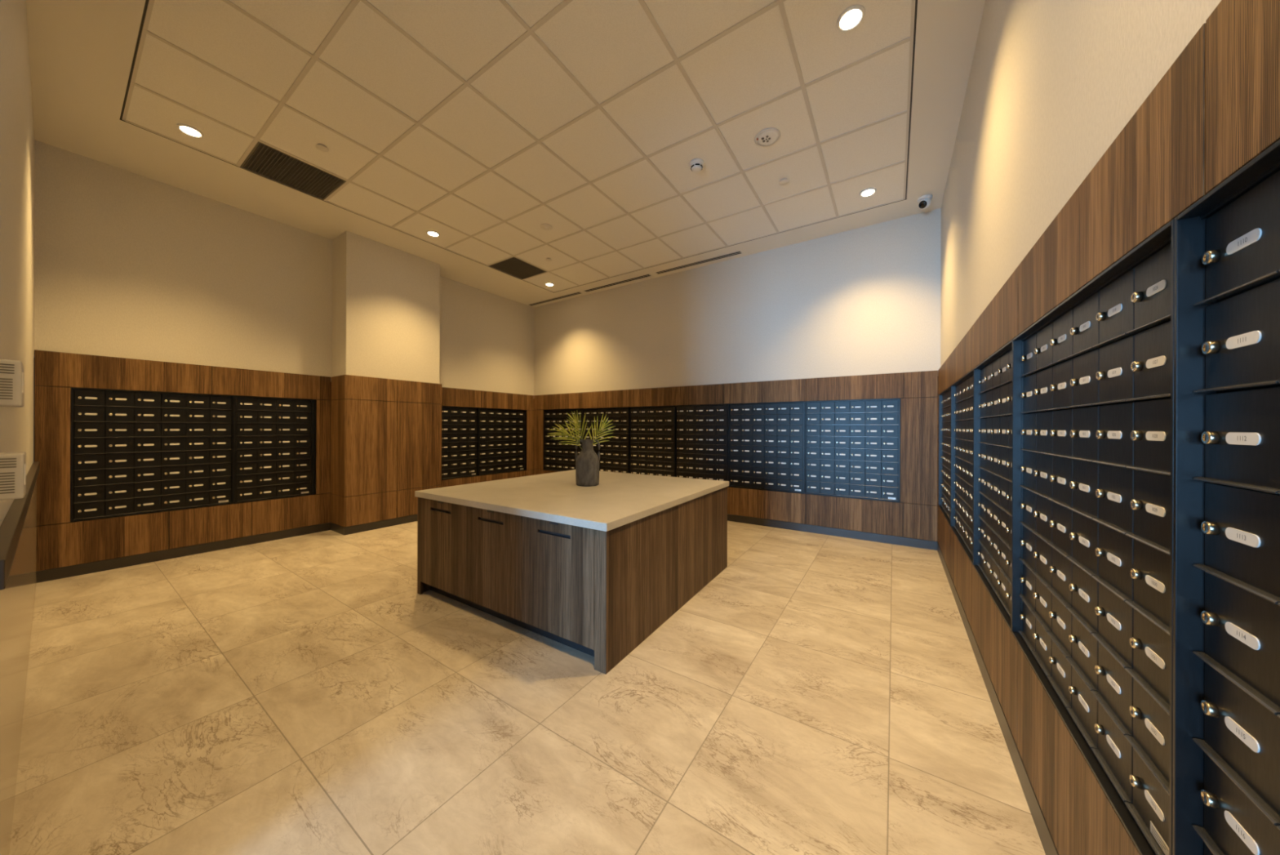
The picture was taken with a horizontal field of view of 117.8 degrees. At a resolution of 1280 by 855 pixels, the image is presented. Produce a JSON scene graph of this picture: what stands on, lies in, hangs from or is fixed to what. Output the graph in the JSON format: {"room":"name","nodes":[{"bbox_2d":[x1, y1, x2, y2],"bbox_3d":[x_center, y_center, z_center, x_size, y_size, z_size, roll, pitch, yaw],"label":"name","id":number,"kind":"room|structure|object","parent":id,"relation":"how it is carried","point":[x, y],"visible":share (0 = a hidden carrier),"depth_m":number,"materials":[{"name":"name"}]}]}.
{"room":"apartment mail room","nodes":[
{"label":"apartment mail room","id":0,"kind":"room"},
{"bbox_2d":[0,0,35,525],"bbox_3d":[-2.287,-0.609,1.277,6.016,3.664,0.220,0,0,33],"label":"wall","id":1,"kind":"structure","parent":0,"point":[17,140],"depth_m":1.55,"materials":[{"name":"beige paint"}]},
{"bbox_2d":[0,359,24,407],"bbox_3d":[-1.544,-0.106,0.944,0.121,0.109,0.042,0,0,33],"label":"wall control box","id":2,"kind":"object","parent":1,"relation":"attached to","point":[11,371],"visible":1,"depth_m":0.92,"materials":[{"name":"grey plastic"}]},
{"bbox_2d":[0,451,26,500],"bbox_3d":[-1.544,0.117,0.946,0.121,0.108,0.044,0,0,33],"label":"wall control box","id":3,"kind":"object","parent":1,"relation":"attached to","point":[12,464],"visible":1,"depth_m":0.92,"materials":[{"name":"grey plastic"}]},
{"bbox_2d":[0,480,36,854],"bbox_3d":[-3.036,0.777,1.906,4.043,0.886,0.014,0,0,33],"label":"trim","id":4,"kind":"structure","parent":1,"relation":"attached to","point":[17,599],"depth_m":1.26,"materials":[{"name":"paint"}]},
{"bbox_2d":[0,461,39,590],"bbox_3d":[-3.031,0.303,1.911,4.043,0.063,0.026,0,0,33],"label":"trim","id":5,"kind":"structure","parent":1,"relation":"attached to","point":[11,528],"depth_m":1.11,"materials":[{"name":"brown wood"}]},
{"bbox_2d":[33,140,533,521],"bbox_3d":[-3.466,-0.613,5.188,0.250,3.664,5.521,0,0,33],"label":"wall","id":6,"kind":"structure","parent":0,"point":[127,264],"depth_m":3.73,"materials":[{"name":"beige paint"}]},
{"bbox_2d":[71,386,234,521],"bbox_3d":[-4.423,0.223,3.564,0.113,1.097,0.928,0,0,33],"label":"mailboxes","id":7,"kind":"object","parent":6,"relation":"attached to","point":[133,452],"visible":1,"depth_m":3.48,"materials":[{"name":"black metal"}]},
{"bbox_2d":[36,522,330,582],"bbox_3d":[-4.209,1.173,3.811,0.022,0.088,1.884,0,0,33],"label":"baseboard","id":8,"kind":"structure","parent":6,"relation":"attached to","point":[117,562],"depth_m":3.56,"materials":[{"name":"brown metal"}]},
{"bbox_2d":[233,395,315,503],"bbox_3d":[-3.985,0.225,4.231,0.113,1.097,0.664,0,0,33],"label":"bank","id":9,"kind":"object","parent":6,"relation":"attached to","point":[275,437],"visible":1,"depth_m":4.20,"materials":[{"name":"black metal"}]},
{"bbox_2d":[34,349,533,571],"bbox_3d":[-3.360,0.265,5.102,0.022,1.733,4.994,0,0,33],"label":"wall paneling","id":10,"kind":"structure","parent":6,"relation":"attached to","point":[61,542],"depth_m":3.52,"materials":[{"name":"brown wood"}]},
{"bbox_2d":[330,514,417,534],"bbox_3d":[-3.205,1.176,4.953,0.401,0.088,1.126,0,0,33],"label":"baseboard","id":11,"kind":"structure","parent":6,"relation":"attached to","point":[401,520],"depth_m":4.61,"materials":[{"name":"brown metal"}]},
{"bbox_2d":[330,374,441,526],"bbox_3d":[-3.204,0.310,4.954,0.401,1.819,1.122,0,0,33],"label":"trim","id":12,"kind":"structure","parent":6,"relation":"attached to","point":[386,433],"depth_m":4.70,"materials":[{"name":"brown wood"}]},
{"bbox_2d":[441,405,479,479],"bbox_3d":[-2.864,0.229,5.937,0.113,1.097,0.785,0,0,33],"label":"bank","id":13,"kind":"object","parent":6,"relation":"attached to","point":[460,424],"visible":0.72,"depth_m":5.99,"materials":[{"name":"black metal"}]},
{"bbox_2d":[478,407,526,475],"bbox_3d":[-2.380,0.231,6.673,0.113,1.097,0.972,0,0,33],"label":"bank","id":14,"kind":"object","parent":6,"relation":"attached to","point":[502,432],"visible":1,"depth_m":6.65,"materials":[{"name":"black metal"}]},
{"bbox_2d":[332,230,439,383],"bbox_3d":[-3.219,-1.398,4.967,0.401,1.693,1.084,0,0,33],"label":"wall pillar","id":15,"kind":"structure","parent":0,"point":[386,299],"depth_m":4.71,"materials":[{"name":"beige paint"}]},
{"bbox_2d":[26,0,985,307],"bbox_3d":[-0.842,-2.336,3.467,6.416,0.200,5.421,0,0,33],"label":"ceiling","id":16,"kind":"structure","parent":0,"point":[480,125],"depth_m":2.74,"materials":[{"name":"white tile"}]},
{"bbox_2d":[176,123,204,137],"bbox_3d":[-3.406,-2.244,2.926,0.136,0.012,0.136,0,0,33],"label":"recessed light","id":17,"kind":"object","parent":16,"relation":"in","point":[190,131],"visible":1,"depth_m":2.92,"materials":[{"name":"white plastic"}]},
{"bbox_2d":[240,141,346,199],"bbox_3d":[-3.063,-2.259,3.425,0.549,0.029,0.586,0,0,33],"label":"ceiling vent","id":18,"kind":"object","parent":16,"relation":"in","point":[265,160],"visible":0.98,"depth_m":3.40,"materials":[{"name":"brown metal"}]},
{"bbox_2d":[315,143,328,151],"bbox_3d":[-2.543,-2.239,3.092,0.084,0.018,0.084,0,0,33],"label":"sprinkler cover","id":19,"kind":"object","parent":16,"relation":"attached to","point":[322,148],"visible":1,"depth_m":3.08,"materials":[{"name":"white"}]},
{"bbox_2d":[426,230,439,236],"bbox_3d":[-2.394,-2.241,4.471,0.136,0.012,0.136,0,0,33],"label":"recessed light","id":20,"kind":"object","parent":16,"relation":"in","point":[433,233],"visible":1,"depth_m":4.46,"materials":[{"name":"white plastic"}]},
{"bbox_2d":[488,257,546,279],"bbox_3d":[-1.724,-2.255,5.463,0.549,0.029,0.586,0,0,33],"label":"ceiling vent","id":21,"kind":"object","parent":16,"relation":"in","point":[514,266],"visible":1,"depth_m":5.45,"materials":[{"name":"brown metal"}]},
{"bbox_2d":[540,223,552,230],"bbox_3d":[-1.047,-2.237,4.319,0.132,0.012,0.132,0,0,33],"label":"ceiling sensor","id":22,"kind":"object","parent":16,"relation":"attached to","point":[544,226],"visible":1,"depth_m":4.31,"materials":[{"name":"white plastic"}]},
{"bbox_2d":[545,282,554,286],"bbox_3d":[-1.416,-2.237,6.045,0.136,0.012,0.136,0,0,33],"label":"recessed light","id":23,"kind":"object","parent":16,"relation":"in","point":[549,284],"visible":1,"depth_m":6.04,"materials":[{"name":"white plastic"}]},
{"bbox_2d":[528,291,582,306],"bbox_3d":[-1.503,-2.236,6.737,1.259,0.004,0.084,0,0,33],"label":"ceiling vent","id":24,"kind":"object","parent":16,"relation":"in","point":[578,292],"visible":1,"depth_m":6.70,"materials":[{"name":"black"}]},
{"bbox_2d":[583,273,651,292],"bbox_3d":[-0.375,-2.232,5.996,1.268,0.004,0.084,0,0,33],"label":"ceiling vent","id":25,"kind":"object","parent":16,"relation":"in","point":[648,274],"visible":1,"depth_m":5.96,"materials":[{"name":"black metal"}]},
{"bbox_2d":[689,158,703,173],"bbox_3d":[0.480,-2.205,3.268,0.116,0.065,0.116,0,0,33],"label":"smoke detector","id":26,"kind":"object","parent":16,"relation":"attached to","point":[696,165],"visible":1,"depth_m":3.24,"materials":[{"name":"white plastic"}]},
{"bbox_2d":[654,250,742,274],"bbox_3d":[0.763,-2.228,5.247,1.263,0.004,0.084,0,0,33],"label":"ceiling vent","id":27,"kind":"object","parent":16,"relation":"in","point":[739,251],"visible":1,"depth_m":5.22,"materials":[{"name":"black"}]},
{"bbox_2d":[755,127,780,146],"bbox_3d":[0.983,-2.226,2.973,0.188,0.020,0.188,0,0,33],"label":"ceiling speaker","id":28,"kind":"object","parent":16,"relation":"attached to","point":[767,137],"visible":1,"depth_m":2.96,"materials":[{"name":"white plastic"}]},
{"bbox_2d":[778,177,789,184],"bbox_3d":[1.303,-2.225,3.493,0.084,0.018,0.084,0,0,33],"label":"sprinkler cover","id":29,"kind":"object","parent":16,"relation":"attached to","point":[784,181],"visible":1,"depth_m":3.48,"materials":[{"name":"white"}]},
{"bbox_2d":[836,4,865,32],"bbox_3d":[1.150,-2.228,2.108,0.136,0.012,0.136,0,0,33],"label":"recessed light","id":30,"kind":"object","parent":16,"relation":"in","point":[852,16],"visible":1,"depth_m":2.10,"materials":[{"name":"white plastic"}]},
{"bbox_2d":[859,187,876,197],"bbox_3d":[2.161,-2.225,3.660,0.136,0.012,0.136,0,0,33],"label":"recessed light","id":31,"kind":"object","parent":16,"relation":"in","point":[868,192],"visible":1,"depth_m":3.65,"materials":[{"name":"white plastic"}]},
{"bbox_2d":[917,194,932,208],"bbox_3d":[2.761,-2.171,3.743,0.120,0.104,0.120,0,0,33],"label":"dome camera","id":32,"kind":"object","parent":16,"relation":"attached to","point":[924,202],"visible":1,"depth_m":3.71,"materials":[{"name":"white plastic"}]},
{"bbox_2d":[8,520,1045,854],"bbox_3d":[-0.834,1.288,3.518,6.750,0.120,5.630,0,0,33],"label":"floor","id":33,"kind":"structure","parent":0,"point":[821,694],"depth_m":1.63,"materials":[{"name":"beige tile"}]},
{"bbox_2d":[417,486,727,674],"bbox_3d":[-0.436,0.872,3.137,1.744,0.716,1.772,0,0,32],"label":"base cabinet","id":34,"kind":"object","parent":33,"relation":"on","point":[600,594],"visible":0.76,"depth_m":2.30,"materials":[{"name":"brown wood"}]},
{"bbox_2d":[414,469,728,531],"bbox_3d":[-0.435,0.493,3.137,1.768,0.041,1.796,0,0,32],"label":"countertop","id":35,"kind":"structure","parent":34,"relation":"on","point":[619,499],"depth_m":2.67,"materials":[{"name":"white stone"}]},
{"bbox_2d":[574,439,599,486],"bbox_3d":[-0.431,0.285,3.178,0.193,0.375,0.193,0,0,-34],"label":"vase","id":36,"kind":"object","parent":35,"relation":"on","point":[587,463],"visible":1,"depth_m":3.11,"materials":[{"name":"grey ceramic"}]},
{"bbox_2d":[546,419,582,449],"bbox_3d":[-0.596,0.111,3.131,0.326,0.362,0.082,0,0,-11],"label":"palm leaf","id":37,"kind":"object","parent":36,"relation":"in","point":[566,432],"visible":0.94,"depth_m":3.13,"materials":[{"name":"green plant"}]},
{"bbox_2d":[563,410,591,439],"bbox_3d":[-0.528,0.072,3.192,0.242,0.442,0.086,0,0,3],"label":"palm leaf","id":38,"kind":"object","parent":36,"relation":"in","point":[575,420],"visible":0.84,"depth_m":3.19,"materials":[{"name":"green plant"}]},
{"bbox_2d":[587,413,615,445],"bbox_3d":[-0.311,0.089,3.146,0.230,0.409,0.114,0,0,0],"label":"palm leaf","id":39,"kind":"object","parent":36,"relation":"in","point":[603,425],"visible":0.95,"depth_m":3.15,"materials":[{"name":"green plant"}]},
{"bbox_2d":[533,208,941,541],"bbox_3d":[0.601,-0.599,5.668,6.191,3.664,0.250,0,0,33],"label":"wall","id":40,"kind":"structure","parent":0,"point":[864,300],"depth_m":4.87,"materials":[{"name":"beige paint"}]},
{"bbox_2d":[542,408,582,471],"bbox_3d":[-1.337,0.227,6.826,0.945,1.097,0.113,0,0,33],"label":"bank","id":41,"kind":"object","parent":40,"relation":"attached to","point":[557,456],"visible":0.73,"depth_m":6.85,"materials":[{"name":"black metal"}]},
{"bbox_2d":[582,406,628,473],"bbox_3d":[-0.546,0.230,6.307,0.943,1.097,0.113,0,0,33],"label":"bank","id":42,"kind":"object","parent":40,"relation":"attached to","point":[614,452],"visible":0.59,"depth_m":6.21,"materials":[{"name":"black metal"}]},
{"bbox_2d":[628,405,674,476],"bbox_3d":[0.186,0.233,5.826,0.805,1.097,0.113,0,0,33],"label":"bank","id":43,"kind":"object","parent":40,"relation":"attached to","point":[651,428],"visible":0.97,"depth_m":5.80,"materials":[{"name":"black metal"}]},
{"bbox_2d":[674,404,727,480],"bbox_3d":[0.856,0.235,5.385,0.795,1.097,0.113,0,0,33],"label":"bank","id":44,"kind":"object","parent":40,"relation":"attached to","point":[700,431],"visible":0.98,"depth_m":5.36,"materials":[{"name":"black metal"}]},
{"bbox_2d":[533,370,937,541],"bbox_3d":[0.522,0.279,5.552,5.971,1.733,0.022,0,0,33],"label":"wall paneling","id":45,"kind":"structure","parent":40,"relation":"attached to","point":[915,515],"depth_m":4.40,"materials":[{"name":"brown wood"}]},
{"bbox_2d":[727,401,804,493],"bbox_3d":[1.589,0.237,4.903,0.952,1.097,0.113,0,0,33],"label":"bank","id":46,"kind":"object","parent":40,"relation":"attached to","point":[766,441],"visible":1,"depth_m":4.86,"materials":[{"name":"black metal"}]},
{"bbox_2d":[727,513,937,550],"bbox_3d":[0.517,1.189,5.551,5.967,0.088,0.022,0,0,33],"label":"baseboard","id":47,"kind":"structure","parent":40,"relation":"attached to","point":[901,540],"depth_m":4.39,"materials":[{"name":"brown metal"}]},
{"bbox_2d":[804,398,900,502],"bbox_3d":[2.382,0.240,4.382,0.940,1.097,0.113,0,0,33],"label":"bank","id":48,"kind":"object","parent":40,"relation":"attached to","point":[852,446],"visible":1,"depth_m":4.33,"materials":[{"name":"black"}]},
{"bbox_2d":[940,0,1221,366],"bbox_3d":[0.179,-0.600,-0.720,0.300,3.664,11.391,0,0,33],"label":"wall","id":49,"kind":"structure","parent":0,"point":[1052,84],"depth_m":1.33,"materials":[{"name":"beige paint"}]},
{"bbox_2d":[938,385,951,524],"bbox_3d":[2.733,0.223,3.383,0.112,1.097,0.974,0,0,33],"label":"bank","id":50,"kind":"object","parent":49,"relation":"attached to","point":[944,397],"visible":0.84,"depth_m":3.54,"materials":[{"name":"black metal"}]},
{"bbox_2d":[950,368,973,564],"bbox_3d":[2.186,0.221,2.549,0.112,1.097,1.016,0,0,33],"label":"bank","id":51,"kind":"object","parent":49,"relation":"attached to","point":[962,390],"visible":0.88,"depth_m":2.63,"materials":[{"name":"black metal"}]},
{"bbox_2d":[973,339,1013,631],"bbox_3d":[1.674,0.219,1.771,0.112,1.097,0.842,0,0,33],"label":"bank","id":52,"kind":"object","parent":49,"relation":"attached to","point":[993,378],"visible":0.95,"depth_m":1.82,"materials":[{"name":"black metal"}]},
{"bbox_2d":[937,541,1058,854],"bbox_3d":[1.643,1.193,1.810,0.022,0.088,4.994,0,0,33],"label":"baseboard","id":53,"kind":"structure","parent":49,"relation":"attached to","point":[1047,842],"depth_m":1.46,"materials":[{"name":"brown metal"}]},
{"bbox_2d":[1011,218,1174,854],"bbox_3d":[1.168,0.217,1.001,0.112,1.097,0.996,0,0,33],"label":"mailboxes","id":54,"kind":"object","parent":49,"relation":"attached to","point":[1093,376],"visible":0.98,"depth_m":0.85,"materials":[{"name":"black metal"}]},
{"bbox_2d":[937,0,1279,854],"bbox_3d":[1.648,0.282,1.810,0.022,1.733,4.996,0,0,33],"label":"wall paneling","id":55,"kind":"structure","parent":49,"relation":"attached to","point":[1215,109],"depth_m":0.82,"materials":[{"name":"brown wood"}]},
{"bbox_2d":[1172,139,1279,854],"bbox_3d":[0.630,0.215,0.182,0.112,1.097,0.958,0,0,33],"label":"mailboxes","id":56,"kind":"object","parent":49,"relation":"attached to","point":[1226,777],"visible":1,"depth_m":0.55,"materials":[{"name":"black metal"}]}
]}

